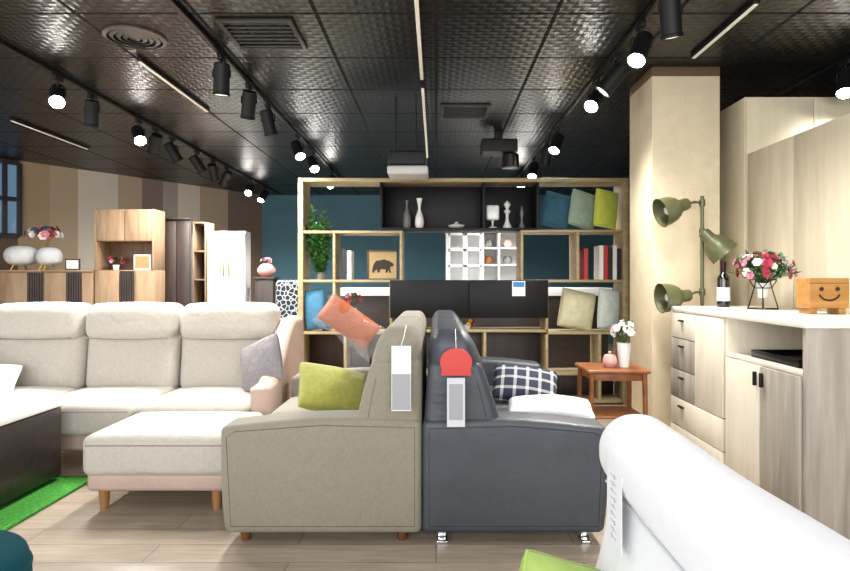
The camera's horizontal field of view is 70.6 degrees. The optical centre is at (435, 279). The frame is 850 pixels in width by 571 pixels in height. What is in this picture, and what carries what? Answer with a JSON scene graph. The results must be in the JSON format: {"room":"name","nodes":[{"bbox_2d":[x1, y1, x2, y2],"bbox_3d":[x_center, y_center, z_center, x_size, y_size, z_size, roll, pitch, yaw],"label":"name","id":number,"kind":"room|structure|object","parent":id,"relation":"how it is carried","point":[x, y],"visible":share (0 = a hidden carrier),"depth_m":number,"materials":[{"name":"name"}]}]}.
{"room":"store","nodes":[
{"label":"store","id":0,"kind":"room"},
{"bbox_2d":[0,158,261,301],"bbox_3d":[-5.088,-0.200,8.757,0.001,2.800,6.235,0,0,36],"label":"wall","id":1,"kind":"structure","parent":0,"point":[65,198],"depth_m":8.84,"materials":[{"name":"brown wood"}]},
{"bbox_2d":[0,159,21,237],"bbox_3d":[-5.674,-1.072,7.884,0.060,1.025,0.398,0,0,36],"label":"window","id":2,"kind":"structure","parent":1,"relation":"in","point":[10,170],"depth_m":7.94,"materials":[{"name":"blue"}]},
{"bbox_2d":[7,344,626,570],"bbox_3d":[-1.650,1.250,4.250,11.100,0.100,14.500,0,0,0],"label":"floor","id":3,"kind":"structure","parent":0,"point":[139,530],"depth_m":2.74,"materials":[{"name":"grey wood"}]},
{"bbox_2d":[0,530,33,570],"bbox_3d":[-1.470,0.995,1.740,0.504,0.410,0.504,0,0,0],"label":"pouf","id":4,"kind":"object","parent":3,"relation":"on","point":[15,553],"visible":1,"depth_m":1.81,"materials":[{"name":"teal fabric"}]},
{"bbox_2d":[0,270,43,304],"bbox_3d":[-4.930,0.543,7.020,0.929,1.313,0.460,0,0,0],"label":"cabinet","id":5,"kind":"object","parent":3,"relation":"on","point":[16,286],"visible":0.33,"depth_m":6.80,"materials":[{"name":"brown wood"}]},
{"bbox_2d":[3,246,36,269],"bbox_3d":[-4.839,-0.255,7.000,0.338,0.288,0.343,0,0,0],"label":"table lamp","id":6,"kind":"object","parent":5,"relation":"on","point":[13,255],"visible":0.92,"depth_m":6.89,"materials":[{"name":"white fabric"}]},
{"bbox_2d":[24,225,63,269],"bbox_3d":[-4.664,-0.386,7.143,0.394,0.543,0.378,0,0,0],"label":"flower arrangement","id":7,"kind":"object","parent":5,"relation":"on","point":[32,231],"visible":0.98,"depth_m":7.07,"materials":[{"name":"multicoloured plant"}]},
{"bbox_2d":[36,247,62,269],"bbox_3d":[-4.511,-0.245,7.000,0.266,0.268,0.270,0,0,0],"label":"table lamp","id":8,"kind":"object","parent":5,"relation":"on","point":[44,256],"visible":0.99,"depth_m":6.91,"materials":[{"name":"white fabric"}]},
{"bbox_2d":[0,476,87,530],"bbox_3d":[-2.975,1.190,2.765,1.850,0.017,1.730,0,0,0],"label":"rug","id":9,"kind":"object","parent":3,"relation":"on","point":[24,506],"visible":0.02,"depth_m":3.23,"materials":[{"name":"green carpet"}]},
{"bbox_2d":[0,400,62,505],"bbox_3d":[-2.680,0.947,3.040,0.920,0.470,1.080,0,0,0],"label":"coffee table","id":10,"kind":"object","parent":9,"relation":"on","point":[30,430],"visible":1,"depth_m":3.29,"materials":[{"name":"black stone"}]},
{"bbox_2d":[43,270,95,305],"bbox_3d":[-4.171,0.543,7.020,0.567,1.313,0.460,0,0,0],"label":"cabinet","id":11,"kind":"object","parent":3,"relation":"on","point":[59,285],"visible":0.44,"depth_m":6.80,"materials":[{"name":"brown wood"}]},
{"bbox_2d":[95,209,164,303],"bbox_3d":[-3.533,0.198,6.938,0.674,2.005,0.285,0,0,0],"label":"hutch","id":12,"kind":"object","parent":3,"relation":"on","point":[125,233],"visible":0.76,"depth_m":6.80,"materials":[{"name":"brown wood"}]},
{"bbox_2d":[134,254,150,269],"bbox_3d":[-3.389,-0.204,6.926,0.200,0.180,0.017,0,0,0],"label":"photo frame","id":13,"kind":"object","parent":12,"relation":"in","point":[141,261],"visible":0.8,"depth_m":6.92,"materials":[{"name":"white wood"}]},
{"bbox_2d":[0,302,303,450],"bbox_3d":[-2.200,0.682,4.207,2.358,1.037,1.066,0,0,0],"label":"sofa","id":14,"kind":"object","parent":3,"relation":"on","point":[108,364],"visible":0.81,"depth_m":4.28,"materials":[{"name":"beige fabric"}]},
{"bbox_2d":[0,364,22,394],"bbox_3d":[-3.040,0.689,4.020,0.393,0.217,0.312,0,0,-20],"label":"throw pillow","id":15,"kind":"object","parent":14,"relation":"on","point":[9,373],"visible":0.84,"depth_m":4.06,"materials":[{"name":"white fabric"}]},
{"bbox_2d":[0,386,85,399],"bbox_3d":[-2.880,0.857,4.050,0.672,0.216,0.740,0,0,0],"label":"seat cushion","id":16,"kind":"object","parent":14,"relation":"on","point":[19,392],"depth_m":4.06,"materials":[{"name":"grey fabric"}]},
{"bbox_2d":[0,334,88,386],"bbox_3d":[-2.880,0.590,4.441,0.664,0.420,0.327,0,0,0],"label":"cushion","id":17,"kind":"object","parent":14,"relation":"on","point":[62,362],"depth_m":4.30,"materials":[{"name":"grey fabric"}]},
{"bbox_2d":[47,386,178,435],"bbox_3d":[-2.200,0.857,4.050,0.672,0.216,0.740,0,0,0],"label":"seat cushion","id":18,"kind":"object","parent":14,"relation":"on","point":[85,411],"depth_m":3.71,"materials":[{"name":"grey fabric"}]},
{"bbox_2d":[86,334,182,386],"bbox_3d":[-2.200,0.590,4.441,0.664,0.420,0.327,0,0,0],"label":"cushion","id":19,"kind":"object","parent":14,"relation":"on","point":[156,362],"depth_m":4.30,"materials":[{"name":"grey fabric"}]},
{"bbox_2d":[136,386,250,413],"bbox_3d":[-1.505,0.857,4.050,0.702,0.216,0.740,0,0,0],"label":"seat cushion","id":20,"kind":"object","parent":14,"relation":"on","point":[185,398],"depth_m":3.80,"materials":[{"name":"grey fabric"}]},
{"bbox_2d":[180,338,257,386],"bbox_3d":[-1.505,0.590,4.441,0.694,0.420,0.328,0,0,0],"label":"cushion","id":21,"kind":"object","parent":14,"relation":"on","point":[203,363],"depth_m":4.29,"materials":[{"name":"grey fabric"}]},
{"bbox_2d":[240,333,282,391],"bbox_3d":[-1.189,0.570,4.079,0.442,0.426,0.174,0,0,29],"label":"throw pillow","id":22,"kind":"object","parent":14,"relation":"on","point":[263,357],"visible":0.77,"depth_m":4.01,"materials":[{"name":"grey fabric"}]},
{"bbox_2d":[83,411,262,509],"bbox_3d":[-1.430,0.989,3.365,0.780,0.421,0.621,0,0,0],"label":"ottoman","id":23,"kind":"object","parent":3,"relation":"on","point":[167,450],"visible":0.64,"depth_m":3.08,"materials":[{"name":"grey fabric"}]},
{"bbox_2d":[83,411,262,474],"bbox_3d":[-1.430,0.894,3.368,0.780,0.231,0.615,0,0,0],"label":"cushion","id":24,"kind":"object","parent":23,"relation":"on","point":[167,442],"depth_m":3.06,"materials":[{"name":"grey fabric"}]},
{"bbox_2d":[165,218,192,306],"bbox_3d":[-3.188,0.220,7.395,0.349,1.960,0.110,0,0,0],"label":"tall cabinet","id":25,"kind":"object","parent":3,"relation":"on","point":[178,231],"visible":0.38,"depth_m":7.35,"materials":[{"name":"brown wood"}]},
{"bbox_2d":[193,222,213,302],"bbox_3d":[-3.158,0.213,8.150,0.183,1.973,0.300,0,0,0],"label":"bookcase","id":26,"kind":"object","parent":3,"relation":"on","point":[200,233],"visible":0.5,"depth_m":8.12,"materials":[{"name":"brown wood"}]},
{"bbox_2d":[208,231,250,301],"bbox_3d":[-2.800,0.273,8.115,0.507,1.853,0.270,0,0,0],"label":"tall cabinet","id":27,"kind":"object","parent":3,"relation":"on","point":[229,252],"visible":0.61,"depth_m":8.00,"materials":[{"name":"white paint"}]},
{"bbox_2d":[253,277,279,303],"bbox_3d":[-2.293,0.580,8.120,0.280,1.240,0.280,0,0,0],"label":"cabinet","id":28,"kind":"object","parent":3,"relation":"on","point":[265,287],"visible":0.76,"depth_m":8.00,"materials":[{"name":"brown wood"}]},
{"bbox_2d":[257,257,275,276],"bbox_3d":[-2.293,-0.176,8.120,0.244,0.270,0.242,0,0,0],"label":"flower vase","id":29,"kind":"object","parent":28,"relation":"on","point":[265,270],"visible":1,"depth_m":8.05,"materials":[{"name":"pink ceramic"}]},
{"bbox_2d":[276,280,297,317],"bbox_3d":[-1.814,0.600,7.350,0.488,1.200,0.700,0,0,0],"label":"armchair","id":30,"kind":"object","parent":3,"relation":"on","point":[286,290],"visible":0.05,"depth_m":7.50,"materials":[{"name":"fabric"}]},
{"bbox_2d":[221,311,426,540],"bbox_3d":[-0.523,0.705,3.445,0.915,0.990,1.514,0,0,0],"label":"sofa","id":31,"kind":"object","parent":3,"relation":"on","point":[292,468],"visible":0.9,"depth_m":2.69,"materials":[{"name":"beige fabric"}]},
{"bbox_2d":[271,397,311,413],"bbox_3d":[-0.633,0.835,3.723,0.695,0.170,0.547,0,0,0],"label":"seat cushion","id":32,"kind":"object","parent":31,"relation":"on","point":[291,405],"depth_m":3.58,"materials":[{"name":"beige fabric"}]},
{"bbox_2d":[298,362,365,410],"bbox_3d":[-0.587,0.625,3.421,0.424,0.308,0.252,0,0,-21],"label":"throw pillow","id":33,"kind":"object","parent":31,"relation":"on","point":[321,387],"visible":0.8,"depth_m":3.35,"materials":[{"name":"fabric"}]},
{"bbox_2d":[317,294,379,349],"bbox_3d":[-0.581,0.372,4.095,0.521,0.593,0.183,0,0,-10],"label":"throw pillow","id":34,"kind":"object","parent":31,"relation":"on","point":[336,313],"visible":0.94,"depth_m":4.05,"materials":[{"name":"fabric"}]},
{"bbox_2d":[391,327,410,410],"bbox_3d":[-0.153,0.391,2.700,0.086,0.371,0.122,0,0,0],"label":"price tag","id":35,"kind":"object","parent":31,"relation":"hanging from","point":[400,355],"visible":1,"depth_m":2.64,"materials":[{"name":"white paper"}]},
{"bbox_2d":[392,374,409,409],"bbox_3d":[-0.153,0.493,2.639,0.081,0.158,0.001,0,0,0],"label":"print","id":36,"kind":"object","parent":35,"relation":"attached to","point":[400,382],"depth_m":2.64,"materials":[{"name":"grey paper"}]},
{"bbox_2d":[298,178,628,404],"bbox_3d":[0.262,0.110,5.926,3.180,2.181,0.328,0,0,0],"label":"bookcase","id":37,"kind":"object","parent":3,"relation":"on","point":[445,201],"visible":0.62,"depth_m":5.83,"materials":[{"name":"beige wood"}]},
{"bbox_2d":[305,289,327,330],"bbox_3d":[-1.168,0.288,5.830,0.268,0.405,0.147,0,0,26],"label":"throw pillow","id":38,"kind":"object","parent":37,"relation":"on","point":[315,300],"visible":0.8,"depth_m":5.78,"materials":[{"name":"blue fabric"}]},
{"bbox_2d":[305,203,333,279],"bbox_3d":[-1.159,-0.380,5.905,0.332,0.754,0.283,0,0,0],"label":"potted plant","id":39,"kind":"object","parent":37,"relation":"on","point":[320,248],"visible":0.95,"depth_m":5.86,"materials":[{"name":"green plant"}]},
{"bbox_2d":[367,250,397,279],"bbox_3d":[-0.524,-0.148,5.872,0.298,0.288,0.024,0,0,0],"label":"picture frame","id":40,"kind":"object","parent":37,"relation":"on","point":[381,264],"visible":1,"depth_m":5.87,"materials":[{"name":"brown wood"}]},
{"bbox_2d":[372,259,393,272],"bbox_3d":[-0.518,-0.137,5.868,0.212,0.132,0.002,0,0,0],"label":"print","id":41,"kind":"object","parent":40,"relation":"attached to","point":[378,265],"depth_m":5.87,"materials":[{"name":"black"}]},
{"bbox_2d":[445,233,516,279],"bbox_3d":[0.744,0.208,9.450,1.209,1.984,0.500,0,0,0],"label":"shelf","id":42,"kind":"object","parent":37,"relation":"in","point":[466,253],"visible":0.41,"depth_m":9.68,"materials":[{"name":"white paint"}]},
{"bbox_2d":[486,205,498,227],"bbox_3d":[0.558,-0.621,5.920,0.130,0.235,0.100,0,0,0],"label":"goblet","id":43,"kind":"object","parent":37,"relation":"on","point":[492,211],"visible":0.91,"depth_m":5.89,"materials":[{"name":"white glass"}]},
{"bbox_2d":[539,191,570,229],"bbox_3d":[1.197,-0.692,5.981,0.372,0.407,0.164,0,0,-10],"label":"throw pillow","id":44,"kind":"object","parent":37,"relation":"on","point":[554,213],"visible":0.87,"depth_m":5.92,"materials":[{"name":"teal fabric"}]},
{"bbox_2d":[557,288,595,329],"bbox_3d":[1.399,0.298,5.970,0.426,0.443,0.184,0,0,-9],"label":"throw pillow","id":45,"kind":"object","parent":37,"relation":"on","point":[576,309],"visible":0.96,"depth_m":5.91,"materials":[{"name":"beige fabric"}]},
{"bbox_2d":[568,188,594,229],"bbox_3d":[1.442,-0.688,5.890,0.355,0.420,0.170,0,0,-12],"label":"throw pillow","id":46,"kind":"object","parent":37,"relation":"on","point":[581,211],"visible":0.79,"depth_m":5.82,"materials":[{"name":"green fabric"}]},
{"bbox_2d":[579,249,587,279],"bbox_3d":[1.452,-0.154,5.909,0.038,0.300,0.203,0,0,0],"label":"book","id":47,"kind":"object","parent":37,"relation":"on","point":[583,253],"visible":1,"depth_m":5.83,"materials":[{"name":"red paper"}]},
{"bbox_2d":[594,245,602,279],"bbox_3d":[1.601,-0.169,5.909,0.038,0.330,0.203,0,0,0],"label":"book","id":48,"kind":"object","parent":37,"relation":"on","point":[598,250],"visible":1,"depth_m":5.84,"materials":[{"name":"white paper"}]},
{"bbox_2d":[593,188,617,229],"bbox_3d":[1.645,-0.688,5.809,0.292,0.405,0.158,0,0,-8],"label":"throw pillow","id":49,"kind":"object","parent":37,"relation":"on","point":[606,202],"visible":1,"depth_m":5.75,"materials":[{"name":"yellow fabric"}]},
{"bbox_2d":[597,288,619,329],"bbox_3d":[1.673,0.284,5.819,0.265,0.415,0.158,0,0,-8],"label":"throw pillow","id":50,"kind":"object","parent":37,"relation":"on","point":[608,310],"visible":0.9,"depth_m":5.77,"materials":[{"name":"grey fabric"}]},
{"bbox_2d":[341,287,612,367],"bbox_3d":[0.507,0.650,7.885,3.445,1.100,0.630,0,0,0],"label":"tv stand","id":51,"kind":"object","parent":3,"relation":"on","point":[564,350],"depth_m":7.60,"materials":[{"name":"white paint"}]},
{"bbox_2d":[422,310,606,542],"bbox_3d":[0.363,0.713,3.645,0.850,0.975,1.914,0,0,0],"label":"sofa","id":52,"kind":"object","parent":3,"relation":"on","point":[504,470],"visible":0.79,"depth_m":2.69,"materials":[{"name":"grey leather"}]},
{"bbox_2d":[440,329,471,426],"bbox_3d":[0.088,0.435,2.688,0.140,0.423,0.126,0,0,0],"label":"price tag","id":53,"kind":"object","parent":52,"relation":"hanging from","point":[454,361],"visible":1,"depth_m":2.64,"materials":[{"name":"red paper"}]},
{"bbox_2d":[449,384,462,419],"bbox_3d":[0.088,0.537,2.639,0.062,0.158,0.001,0,0,0],"label":"print","id":54,"kind":"object","parent":53,"relation":"attached to","point":[455,390],"depth_m":2.64,"materials":[{"name":"grey paper"}]},
{"bbox_2d":[490,386,508,407],"bbox_3d":[0.473,0.835,4.022,0.630,0.170,0.747,0,0,0],"label":"seat cushion","id":55,"kind":"object","parent":52,"relation":"on","point":[499,404],"depth_m":3.71,"materials":[{"name":"blue fabric"}]},
{"bbox_2d":[492,365,556,401],"bbox_3d":[0.564,0.665,3.800,0.415,0.233,0.227,0,0,6],"label":"throw pillow","id":56,"kind":"object","parent":52,"relation":"on","point":[510,381],"visible":0.69,"depth_m":3.75,"materials":[{"name":"blue fabric"}]},
{"bbox_2d":[508,394,594,418],"bbox_3d":[0.622,0.701,3.270,0.452,0.123,0.296,0,0,8],"label":"throw pillow","id":57,"kind":"object","parent":52,"relation":"on","point":[544,403],"visible":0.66,"depth_m":3.19,"materials":[{"name":"white fabric"}]},
{"bbox_2d":[575,362,650,418],"bbox_3d":[1.240,0.905,4.250,0.430,0.592,0.400,0,0,0],"label":"side table","id":58,"kind":"object","parent":3,"relation":"on","point":[595,371],"visible":0.68,"depth_m":4.09,"materials":[{"name":"brown wood"}]},
{"bbox_2d":[594,406,640,418],"bbox_3d":[1.240,0.938,4.250,0.380,0.020,0.350,0,0,0],"label":"shelf","id":59,"kind":"object","parent":58,"relation":"attached to","point":[600,412],"depth_m":4.23,"materials":[{"name":"brown wood"}]},
{"bbox_2d":[610,319,635,367],"bbox_3d":[1.305,0.442,4.200,0.187,0.333,0.200,0,0,0],"label":"flower vase","id":60,"kind":"object","parent":58,"relation":"on","point":[623,347],"visible":1,"depth_m":4.17,"materials":[{"name":"white ceramic"}]},
{"bbox_2d":[652,196,737,312],"bbox_3d":[1.832,0.296,4.282,0.570,1.808,0.334,0,0,0],"label":"floor lamp","id":61,"kind":"object","parent":3,"relation":"on","point":[666,210],"visible":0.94,"depth_m":4.21,"materials":[{"name":"green metal"}]},
{"bbox_2d":[671,311,724,464],"bbox_3d":[1.915,0.708,3.788,0.610,0.984,0.765,0,0,0],"label":"sideboard","id":62,"kind":"object","parent":3,"relation":"on","point":[697,341],"visible":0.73,"depth_m":3.71,"materials":[{"name":"beige wood"}]},
{"bbox_2d":[670,306,849,328],"bbox_3d":[1.925,0.198,3.415,0.590,0.035,1.530,0,0,0],"label":"countertop","id":63,"kind":"structure","parent":62,"relation":"on","point":[783,316],"depth_m":3.13,"materials":[{"name":"beige"}]},
{"bbox_2d":[717,261,729,306],"bbox_3d":[1.917,0.030,4.000,0.082,0.308,0.082,0,0,0],"label":"wine bottle","id":64,"kind":"object","parent":63,"relation":"on","point":[723,279],"visible":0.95,"depth_m":3.97,"materials":[{"name":"black glass"}]},
{"bbox_2d":[728,249,801,309],"bbox_3d":[2.011,-0.009,3.700,0.398,0.375,0.363,0,0,0],"label":"flower arrangement","id":65,"kind":"object","parent":63,"relation":"on","point":[763,265],"visible":1,"depth_m":3.66,"materials":[{"name":"multicoloured"}]},
{"bbox_2d":[755,283,769,297],"bbox_3d":[2.017,0.064,3.700,0.084,0.090,0.084,0,0,0],"label":"cup","id":66,"kind":"object","parent":65,"relation":"on","point":[762,289],"depth_m":3.67,"materials":[{"name":"white ceramic"}]},
{"bbox_2d":[796,278,848,313],"bbox_3d":[2.059,0.084,3.197,0.215,0.190,0.126,0,0,0],"label":"wooden box","id":67,"kind":"object","parent":63,"relation":"on","point":[832,294],"visible":1,"depth_m":3.14,"materials":[{"name":"orange wood"}]},
{"bbox_2d":[595,414,849,570],"bbox_3d":[0.057,0.749,0.455,0.953,0.902,1.910,0,0,0],"label":"sofa","id":68,"kind":"object","parent":3,"relation":"on","point":[672,505],"visible":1,"depth_m":0.93,"materials":[{"name":"white fabric"}]},
{"bbox_2d":[519,549,600,570],"bbox_3d":[0.250,0.685,1.220,0.191,0.258,0.209,0,0,11],"label":"throw pillow","id":69,"kind":"object","parent":68,"relation":"on","point":[532,560],"visible":1,"depth_m":1.22,"materials":[{"name":"green fabric"}]},
{"bbox_2d":[595,495,680,570],"bbox_3d":[0.412,0.625,0.460,0.226,0.430,1.860,0,0,0],"label":"cushion","id":70,"kind":"object","parent":68,"relation":"on","point":[633,540],"depth_m":1.16,"materials":[{"name":"white fabric"}]},
{"bbox_2d":[720,97,849,305],"bbox_3d":[2.800,-0.082,4.655,1.000,2.563,0.410,0,0,0],"label":"wall","id":71,"kind":"structure","parent":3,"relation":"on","point":[750,124],"depth_m":4.47,"materials":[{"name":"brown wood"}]},
{"bbox_2d":[725,318,849,539],"bbox_3d":[1.915,0.708,3.031,0.610,0.984,0.743,0,0,0],"label":"sideboard","id":72,"kind":"object","parent":3,"relation":"on","point":[787,428],"visible":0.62,"depth_m":2.75,"materials":[{"name":"grey wood"}]},
{"bbox_2d":[727,353,802,375],"bbox_3d":[1.930,0.420,3.033,0.580,0.020,0.693,0,0,0],"label":"niche shelf","id":73,"kind":"object","parent":72,"relation":"attached to","point":[745,359],"depth_m":3.00,"materials":[{"name":"beige wood"}]},
{"bbox_2d":[751,349,802,367],"bbox_3d":[1.865,0.390,2.990,0.370,0.039,0.420,0,0,0],"label":"serving tray","id":74,"kind":"object","parent":72,"relation":"on","point":[790,357],"visible":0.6,"depth_m":3.09,"materials":[{"name":"black metal"}]},
{"bbox_2d":[748,113,849,313],"bbox_3d":[2.340,0.135,3.265,0.080,2.130,2.330,0,0,0],"label":"wall","id":75,"kind":"structure","parent":3,"relation":"on","point":[799,184],"depth_m":3.77,"materials":[{"name":"brown wood"}]},
{"bbox_2d":[0,0,849,194],"bbox_3d":[-1.650,-1.650,4.250,11.100,0.100,14.500,0,0,0],"label":"ceiling","id":76,"kind":"structure","parent":0,"point":[530,60],"depth_m":4.63,"materials":[{"name":"black tile"}]},
{"bbox_2d":[9,117,88,148],"bbox_3d":[-4.180,-1.581,6.550,0.036,0.035,1.300,0,0,0],"label":"recessed light","id":77,"kind":"object","parent":76,"relation":"in","point":[11,119],"visible":1,"depth_m":6.42,"materials":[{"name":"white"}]},
{"bbox_2d":[102,25,166,49],"bbox_3d":[-1.980,-1.589,3.950,0.384,0.018,0.384,0,0,0],"label":"ceiling vent","id":78,"kind":"object","parent":76,"relation":"attached to","point":[135,33],"visible":1,"depth_m":3.90,"materials":[{"name":"grey metal"}]},
{"bbox_2d":[0,39,277,193],"bbox_3d":[-2.900,-1.581,7.060,0.036,0.035,7.720,0,0,0],"label":"ceiling track","id":79,"kind":"object","parent":76,"relation":"attached to","point":[4,44],"visible":1,"depth_m":5.26,"materials":[{"name":"black metal"}]},
{"bbox_2d":[47,74,66,109],"bbox_3d":[-2.893,-1.429,4.589,0.120,0.271,0.234,0,0,-28],"label":"track spotlight","id":80,"kind":"object","parent":79,"relation":"hanging from","point":[56,100],"visible":1,"depth_m":4.55,"materials":[{"name":"black metal"}]},
{"bbox_2d":[84,93,99,127],"bbox_3d":[-2.902,-1.424,5.067,0.119,0.281,0.173,0,0,-36],"label":"track spotlight","id":81,"kind":"object","parent":79,"relation":"hanging from","point":[92,107],"visible":1,"depth_m":5.03,"materials":[{"name":"black metal"}]},
{"bbox_2d":[131,118,146,145],"bbox_3d":[-2.894,-1.428,5.838,0.120,0.271,0.234,0,0,-38],"label":"track spotlight","id":82,"kind":"object","parent":79,"relation":"hanging from","point":[138,134],"visible":1,"depth_m":5.80,"materials":[{"name":"black metal"}]},
{"bbox_2d":[147,127,162,155],"bbox_3d":[-2.906,-1.425,6.211,0.120,0.278,0.224,0,0,-43],"label":"track spotlight","id":83,"kind":"object","parent":79,"relation":"hanging from","point":[155,141],"visible":1,"depth_m":6.17,"materials":[{"name":"black metal"}]},
{"bbox_2d":[163,137,182,163],"bbox_3d":[-2.895,-1.424,6.609,0.120,0.281,0.214,0,0,45],"label":"track spotlight","id":84,"kind":"object","parent":79,"relation":"hanging from","point":[170,148],"visible":1,"depth_m":6.57,"materials":[{"name":"black metal"}]},
{"bbox_2d":[136,57,209,111],"bbox_3d":[-2.130,-1.581,4.950,0.036,0.035,1.300,0,0,0],"label":"recessed light","id":85,"kind":"object","parent":76,"relation":"in","point":[143,62],"visible":1,"depth_m":4.79,"materials":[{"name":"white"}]},
{"bbox_2d":[165,0,340,177],"bbox_3d":[-1.500,-1.581,6.060,0.036,0.035,6.920,0,0,0],"label":"ceiling track","id":86,"kind":"object","parent":76,"relation":"attached to","point":[174,4],"visible":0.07,"depth_m":4.44,"materials":[{"name":"black metal"}]},
{"bbox_2d":[212,54,230,96],"bbox_3d":[-1.501,-1.425,4.206,0.120,0.277,0.153,0,0,-34],"label":"track spotlight","id":87,"kind":"object","parent":86,"relation":"hanging from","point":[221,73],"visible":1,"depth_m":4.16,"materials":[{"name":"black metal"}]},
{"bbox_2d":[240,83,256,119],"bbox_3d":[-1.502,-1.423,4.818,0.120,0.282,0.188,0,0,-33],"label":"track spotlight","id":88,"kind":"object","parent":86,"relation":"hanging from","point":[249,97],"visible":1,"depth_m":4.78,"materials":[{"name":"black metal"}]},
{"bbox_2d":[259,103,277,135],"bbox_3d":[-1.498,-1.424,5.367,0.119,0.281,0.173,0,0,36],"label":"track spotlight","id":89,"kind":"object","parent":86,"relation":"hanging from","point":[267,119],"visible":1,"depth_m":5.32,"materials":[{"name":"black metal"}]},
{"bbox_2d":[290,135,305,160],"bbox_3d":[-1.491,-1.424,6.492,0.120,0.279,0.220,0,0,-34],"label":"track spotlight","id":90,"kind":"object","parent":86,"relation":"hanging from","point":[296,146],"visible":1,"depth_m":6.45,"materials":[{"name":"black metal"}]},
{"bbox_2d":[215,18,307,49],"bbox_3d":[-1.115,-1.589,3.890,0.470,0.019,0.460,0,0,0],"label":"ceiling vent","id":91,"kind":"object","parent":76,"relation":"in","point":[300,44],"visible":1,"depth_m":3.88,"materials":[{"name":"black metal"}]},
{"bbox_2d":[387,97,427,179],"bbox_3d":[-0.242,-1.250,5.260,0.348,0.698,0.340,0,0,0],"label":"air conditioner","id":92,"kind":"object","parent":76,"relation":"hanging from","point":[403,164],"visible":1,"depth_m":5.10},
{"bbox_2d":[413,0,423,79],"bbox_3d":[-0.110,-1.581,4.000,0.036,0.035,1.400,0,0,0],"label":"recessed light","id":93,"kind":"object","parent":76,"relation":"in","point":[417,13],"visible":1,"depth_m":3.85,"materials":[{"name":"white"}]},
{"bbox_2d":[420,84,428,157],"bbox_3d":[-0.110,-1.581,6.300,0.036,0.035,2.800,0,0,0],"label":"recessed light","id":94,"kind":"object","parent":76,"relation":"in","point":[422,86],"visible":1,"depth_m":5.77,"materials":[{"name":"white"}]},
{"bbox_2d":[440,104,490,118],"bbox_3d":[0.270,-1.589,5.675,0.460,0.019,0.450,0,0,0],"label":"ceiling vent","id":95,"kind":"object","parent":76,"relation":"in","point":[447,111],"visible":1,"depth_m":5.67,"materials":[{"name":"black metal"}]},
{"bbox_2d":[480,131,518,169],"bbox_3d":[0.685,-1.398,6.450,0.405,0.402,0.300,0,0,0],"label":"projector","id":96,"kind":"object","parent":76,"relation":"attached to","point":[498,146],"visible":1,"depth_m":6.33,"materials":[{"name":"black plastic"}]},
{"bbox_2d":[515,0,658,177],"bbox_3d":[1.250,-1.581,5.960,0.036,0.035,7.120,0,0,0],"label":"ceiling track","id":97,"kind":"object","parent":76,"relation":"attached to","point":[653,4],"visible":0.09,"depth_m":4.52,"materials":[{"name":"black metal"}]},
{"bbox_2d":[548,127,563,154],"bbox_3d":[1.241,-1.424,6.192,0.120,0.279,0.220,0,0,34],"label":"track spotlight","id":98,"kind":"object","parent":97,"relation":"hanging from","point":[556,143],"visible":1,"depth_m":6.15,"materials":[{"name":"black metal"}]},
{"bbox_2d":[583,78,604,113],"bbox_3d":[1.242,-1.427,4.680,0.119,0.273,0.232,0,0,41],"label":"track spotlight","id":99,"kind":"object","parent":97,"relation":"hanging from","point":[591,105],"visible":0.86,"depth_m":4.64,"materials":[{"name":"black metal"}]},
{"bbox_2d":[596,55,628,97],"bbox_3d":[1.239,-1.425,4.215,0.224,0.278,0.120,0,0,13],"label":"track spotlight","id":100,"kind":"object","parent":97,"relation":"hanging from","point":[619,71],"visible":1,"depth_m":4.17,"materials":[{"name":"black metal"}]},
{"bbox_2d":[626,20,653,68],"bbox_3d":[1.245,-1.424,3.651,0.120,0.281,0.214,0,0,45],"label":"track spotlight","id":101,"kind":"object","parent":97,"relation":"hanging from","point":[637,56],"visible":1,"depth_m":3.62,"materials":[{"name":"black metal"}]},
{"bbox_2d":[658,0,683,40],"bbox_3d":[1.252,-1.424,3.207,0.119,0.281,0.173,0,0,36],"label":"track spotlight","id":102,"kind":"object","parent":97,"relation":"hanging from","point":[670,12],"visible":1,"depth_m":3.17,"materials":[{"name":"black metal"}]},
{"bbox_2d":[691,0,759,58],"bbox_3d":[1.820,-1.581,3.825,0.036,0.035,0.850,0,0,0],"label":"recessed light","id":103,"kind":"object","parent":76,"relation":"in","point":[752,4],"visible":1,"depth_m":3.73,"materials":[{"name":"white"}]},
{"bbox_2d":[769,52,849,96],"bbox_3d":[2.920,-1.581,5.710,0.036,0.035,4.620,0,0,0],"label":"ceiling track","id":104,"kind":"object","parent":76,"relation":"attached to","point":[836,62],"visible":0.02,"depth_m":4.64,"materials":[{"name":"black metal"}]},
{"bbox_2d":[835,58,849,99],"bbox_3d":[2.912,-1.423,4.273,0.120,0.282,0.207,0,0,33],"label":"track spotlight","id":105,"kind":"object","parent":104,"relation":"hanging from","point":[842,92],"visible":1,"depth_m":4.25,"materials":[{"name":"black metal"}]},
{"bbox_2d":[262,195,613,343],"bbox_3d":[0.250,-0.200,11.375,7.300,2.800,0.150,0,0,0],"label":"wall","id":106,"kind":"structure","parent":0,"point":[545,257],"depth_m":11.30,"materials":[{"name":"teal paint"}]},
{"bbox_2d":[630,76,719,426],"bbox_3d":[1.875,-0.165,4.760,0.510,2.730,0.520,0,0,0],"label":"wall pillar","id":107,"kind":"structure","parent":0,"point":[675,120],"depth_m":4.50,"materials":[{"name":"paint"}]},
{"bbox_2d":[630,67,719,96],"bbox_3d":[1.875,-1.565,4.760,0.510,0.070,0.520,0,0,0],"label":"trim","id":108,"kind":"structure","parent":107,"relation":"attached to","point":[653,71],"depth_m":4.50,"materials":[{"name":"brown wood"}]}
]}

